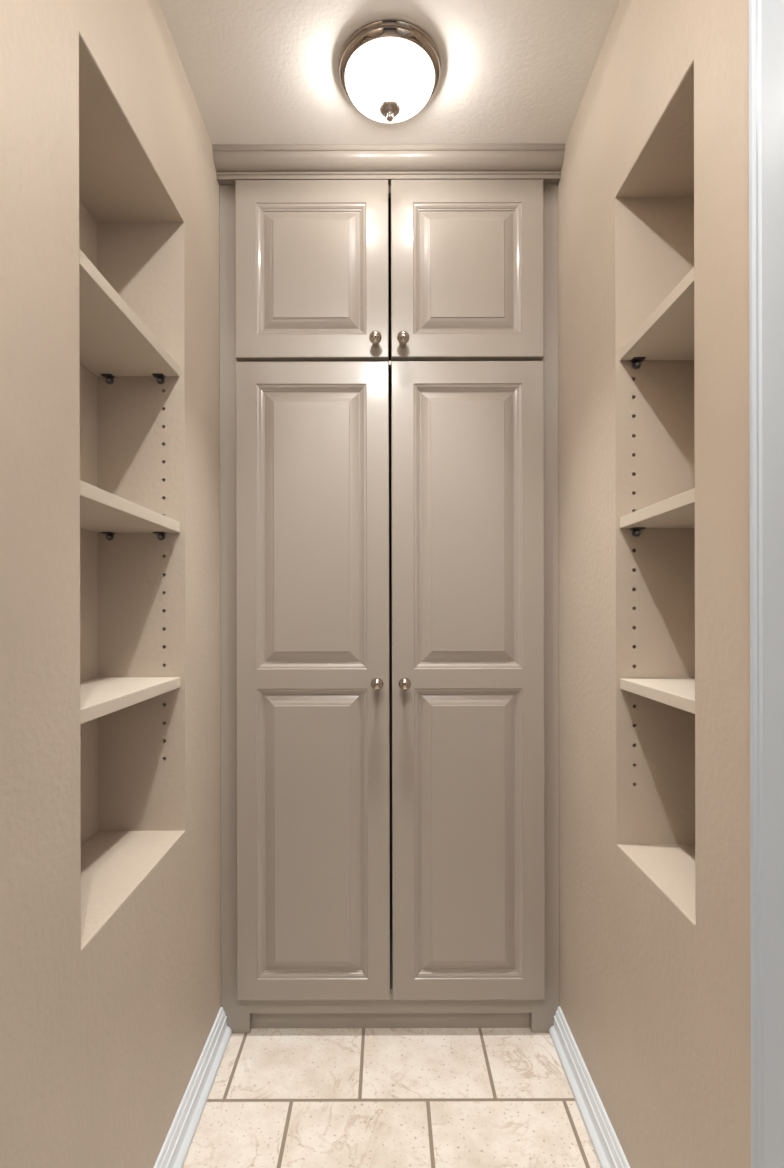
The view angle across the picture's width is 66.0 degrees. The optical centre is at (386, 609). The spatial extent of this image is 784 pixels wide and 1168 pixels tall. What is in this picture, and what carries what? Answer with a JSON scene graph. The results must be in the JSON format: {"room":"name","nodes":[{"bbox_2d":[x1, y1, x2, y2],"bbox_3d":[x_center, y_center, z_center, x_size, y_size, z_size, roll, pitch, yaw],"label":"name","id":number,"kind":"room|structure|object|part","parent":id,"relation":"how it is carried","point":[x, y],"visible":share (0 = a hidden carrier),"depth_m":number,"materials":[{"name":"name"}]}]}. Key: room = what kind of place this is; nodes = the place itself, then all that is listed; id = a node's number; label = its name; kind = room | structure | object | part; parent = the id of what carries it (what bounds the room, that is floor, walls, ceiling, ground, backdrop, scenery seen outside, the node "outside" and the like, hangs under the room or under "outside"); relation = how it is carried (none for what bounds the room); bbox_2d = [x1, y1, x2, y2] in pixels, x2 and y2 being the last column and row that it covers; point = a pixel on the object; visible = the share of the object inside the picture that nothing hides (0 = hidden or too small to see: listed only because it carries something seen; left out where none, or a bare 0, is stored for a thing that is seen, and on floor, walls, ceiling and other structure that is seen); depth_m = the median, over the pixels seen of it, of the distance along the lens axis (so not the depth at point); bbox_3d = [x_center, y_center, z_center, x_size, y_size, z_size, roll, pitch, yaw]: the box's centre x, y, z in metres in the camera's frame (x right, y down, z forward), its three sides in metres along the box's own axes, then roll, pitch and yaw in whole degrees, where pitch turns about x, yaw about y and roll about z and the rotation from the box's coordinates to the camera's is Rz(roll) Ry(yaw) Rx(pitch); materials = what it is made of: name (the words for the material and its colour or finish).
{"room":"walk-in closet","nodes":[
{"label":"walk-in closet","id":0,"kind":"room"},
{"bbox_2d":[0,0,220,1167],"bbox_3d":[-0.600,-0.158,0.675,0.270,2.672,2.850,0,0,0],"label":"wall","id":1,"kind":"structure","parent":0,"point":[110,824],"depth_m":1.12,"materials":[{"name":"beige paint"}]},
{"bbox_2d":[101,374,114,383],"bbox_3d":[-0.637,-0.527,1.379,0.024,0.017,0.020,0,0,0],"label":"support","id":2,"kind":"object","parent":1,"relation":"attached to","point":[109,377],"visible":1,"depth_m":1.38,"materials":[{"name":"metal"}]},
{"bbox_2d":[101,532,114,540],"bbox_3d":[-0.637,-0.168,1.379,0.024,0.017,0.020,0,0,0],"label":"support","id":3,"kind":"object","parent":1,"relation":"attached to","point":[109,536],"visible":1,"depth_m":1.38,"materials":[{"name":"metal"}]},
{"bbox_2d":[79,248,179,375],"bbox_3d":[-0.571,-0.548,1.153,0.190,0.024,0.469,0,0,0],"label":"shelf","id":4,"kind":"object","parent":1,"relation":"attached to","point":[114,341],"visible":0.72,"depth_m":1.19,"materials":[{"name":"paint"}]},
{"bbox_2d":[80,480,179,532],"bbox_3d":[-0.570,-0.190,1.153,0.190,0.024,0.469,0,0,0],"label":"shelf","id":5,"kind":"object","parent":1,"relation":"attached to","point":[101,510],"visible":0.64,"depth_m":1.17,"materials":[{"name":"paint"}]},
{"bbox_2d":[80,677,179,723],"bbox_3d":[-0.569,0.166,1.153,0.190,0.024,0.469,0,0,0],"label":"shelf","id":6,"kind":"object","parent":1,"relation":"attached to","point":[99,696],"visible":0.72,"depth_m":1.17,"materials":[{"name":"paint"}]},
{"bbox_2d":[152,374,165,383],"bbox_3d":[-0.521,-0.527,1.379,0.024,0.017,0.020,0,0,0],"label":"support","id":7,"kind":"object","parent":1,"relation":"attached to","point":[160,377],"visible":1,"depth_m":1.38,"materials":[{"name":"metal"}]},
{"bbox_2d":[153,532,165,539],"bbox_3d":[-0.519,-0.169,1.379,0.024,0.017,0.020,0,0,0],"label":"support","id":8,"kind":"object","parent":1,"relation":"attached to","point":[161,536],"visible":1,"depth_m":1.38,"materials":[{"name":"metal"}]},
{"bbox_2d":[153,1007,231,1167],"bbox_3d":[-0.446,1.141,0.465,0.032,0.074,2.429,0,0,0],"label":"baseboard","id":9,"kind":"structure","parent":1,"relation":"attached to","point":[173,1153],"depth_m":1.40,"materials":[{"name":"white paint"}]},
{"bbox_2d":[158,0,619,143],"bbox_3d":[0.002,-1.420,0.725,1.490,0.350,2.950,0,0,0],"label":"ceiling","id":10,"kind":"structure","parent":0,"point":[257,71],"depth_m":1.38,"materials":[{"name":"paint"}]},
{"bbox_2d":[338,20,441,122],"bbox_3d":[0.006,-1.185,1.390,0.239,0.120,0.239,0,0,0],"label":"ceiling lamp","id":11,"kind":"object","parent":10,"relation":"attached to","point":[389,70],"visible":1,"depth_m":1.33,"materials":[{"name":"white glass"}]},
{"bbox_2d":[183,1013,600,1167],"bbox_3d":[0.003,1.227,-0.100,3.200,0.100,4.600,0,0,0],"label":"floor","id":12,"kind":"structure","parent":0,"point":[278,1097],"depth_m":1.45,"materials":[{"name":"tile"}]},
{"bbox_2d":[212,144,564,1032],"bbox_3d":[0.007,-0.034,1.847,0.942,2.422,0.502,0,0,0],"label":"pantry cabinet","id":13,"kind":"object","parent":12,"relation":"on","point":[389,483],"visible":1,"depth_m":1.66,"materials":[{"name":"beige paint"}]},
{"bbox_3d":[-0.208,-0.936,1.663,0.268,0.327,0.011,0,0,0],"label":"raised panel","id":14,"kind":"part","parent":13,"relation":"part of","materials":[{"name":"beige paint"}]},
{"bbox_3d":[-0.207,-0.229,1.663,0.268,0.748,0.011,0,0,0],"label":"raised panel","id":15,"kind":"part","parent":13,"relation":"part of","materials":[{"name":"beige paint"}]},
{"bbox_3d":[-0.206,-0.937,1.668,0.420,0.488,0.024,0,0,0],"label":"door","id":16,"kind":"part","parent":13,"relation":"part of","materials":[{"name":"beige paint"}]},
{"bbox_3d":[-0.205,0.614,1.663,0.268,0.762,0.011,0,0,0],"label":"raised panel","id":17,"kind":"part","parent":13,"relation":"part of","materials":[{"name":"beige paint"}]},
{"bbox_3d":[-0.204,0.194,1.668,0.420,1.752,0.024,0,0,0],"label":"door","id":18,"kind":"part","parent":13,"relation":"part of","materials":[{"name":"beige paint"}]},
{"bbox_3d":[-0.031,-0.727,1.626,0.034,0.034,0.060,0,0,0],"label":"knob","id":19,"kind":"part","parent":13,"relation":"part of","materials":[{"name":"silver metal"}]},
{"bbox_3d":[-0.026,0.198,1.626,0.034,0.034,0.060,0,0,0],"label":"knob","id":20,"kind":"part","parent":13,"relation":"part of","materials":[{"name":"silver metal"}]},
{"bbox_3d":[0.004,-1.213,1.647,0.942,0.064,0.066,0,0,0],"label":"crown molding","id":21,"kind":"part","parent":13,"relation":"part of","materials":[{"name":"beige paint"}]},
{"bbox_3d":[0.006,-1.202,1.690,0.784,0.084,0.020,0,0,0],"label":"rail","id":22,"kind":"part","parent":13,"relation":"part of","materials":[{"name":"paint"}]},
{"bbox_3d":[0.007,-0.688,1.690,0.784,0.012,0.020,0,0,0],"label":"rail","id":23,"kind":"part","parent":13,"relation":"part of","materials":[{"name":"beige paint"}]},
{"bbox_3d":[0.011,1.094,1.690,0.784,0.055,0.020,0,0,0],"label":"rail","id":24,"kind":"part","parent":13,"relation":"part of","materials":[{"name":"beige paint"}]},
{"bbox_3d":[0.043,-0.728,1.626,0.034,0.034,0.060,0,0,0],"label":"knob","id":25,"kind":"part","parent":13,"relation":"part of","materials":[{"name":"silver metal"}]},
{"bbox_3d":[0.048,0.198,1.626,0.034,0.034,0.060,0,0,0],"label":"knob","id":26,"kind":"part","parent":13,"relation":"part of","materials":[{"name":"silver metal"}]},
{"bbox_3d":[0.221,-0.937,1.663,0.262,0.327,0.011,0,0,0],"label":"raised panel","id":27,"kind":"part","parent":13,"relation":"part of","materials":[{"name":"beige paint"}]},
{"bbox_3d":[0.222,-0.230,1.663,0.262,0.748,0.011,0,0,0],"label":"raised panel","id":28,"kind":"part","parent":13,"relation":"part of","materials":[{"name":"beige paint"}]},
{"bbox_3d":[0.221,-0.938,1.668,0.419,0.488,0.024,0,0,0],"label":"door","id":29,"kind":"part","parent":13,"relation":"part of","materials":[{"name":"beige paint"}]},
{"bbox_3d":[0.223,0.194,1.668,0.419,1.754,0.024,0,0,0],"label":"door","id":30,"kind":"part","parent":13,"relation":"part of","materials":[{"name":"beige paint"}]},
{"bbox_3d":[0.224,0.613,1.663,0.262,0.762,0.011,0,0,0],"label":"raised panel","id":31,"kind":"part","parent":13,"relation":"part of","materials":[{"name":"beige paint"}]},
{"bbox_2d":[558,0,750,1167],"bbox_3d":[0.613,-0.160,0.675,0.270,2.672,2.850,0,0,0],"label":"wall","id":32,"kind":"structure","parent":0,"point":[655,934],"depth_m":1.25,"materials":[{"name":"beige paint"}]},
{"bbox_2d":[549,1006,629,1167],"bbox_3d":[0.465,1.139,1.224,0.032,0.074,0.911,0,0,0],"label":"baseboard","id":33,"kind":"structure","parent":32,"relation":"attached to","point":[608,1150],"depth_m":1.40,"materials":[{"name":"white paint"}]},
{"bbox_2d":[630,357,644,368],"bbox_3d":[0.520,-0.511,1.252,0.024,0.017,0.020,0,0,0],"label":"support","id":34,"kind":"object","parent":32,"relation":"attached to","point":[636,364],"visible":1,"depth_m":1.25,"materials":[{"name":"metal"}]},
{"bbox_2d":[630,527,644,536],"bbox_3d":[0.519,-0.161,1.252,0.024,0.017,0.020,0,0,0],"label":"support","id":35,"kind":"object","parent":32,"relation":"attached to","point":[636,532],"visible":1,"depth_m":1.25,"materials":[{"name":"metal"}]},
{"bbox_2d":[620,267,693,359],"bbox_3d":[0.581,-0.532,1.102,0.192,0.023,0.318,0,0,0],"label":"shelf","id":36,"kind":"object","parent":32,"relation":"attached to","point":[667,333],"visible":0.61,"depth_m":1.13,"materials":[{"name":"paint"}]},
{"bbox_2d":[620,488,694,527],"bbox_3d":[0.582,-0.182,1.102,0.192,0.023,0.318,0,0,0],"label":"shelf","id":37,"kind":"object","parent":32,"relation":"attached to","point":[677,511],"visible":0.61,"depth_m":1.11,"materials":[{"name":"paint"}]},
{"bbox_2d":[620,678,694,713],"bbox_3d":[0.583,0.154,1.102,0.192,0.022,0.318,0,0,0],"label":"shelf","id":38,"kind":"object","parent":32,"relation":"attached to","point":[679,693],"visible":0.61,"depth_m":1.11,"materials":[{"name":"paint"}]},
{"bbox_2d":[749,0,783,1167],"bbox_3d":[0.468,0.076,0.317,0.020,2.200,0.900,0,0,0],"label":"trim","id":39,"kind":"structure","parent":32,"relation":"attached to","point":[766,17],"depth_m":0.74,"materials":[{"name":"white paint"}]}
]}

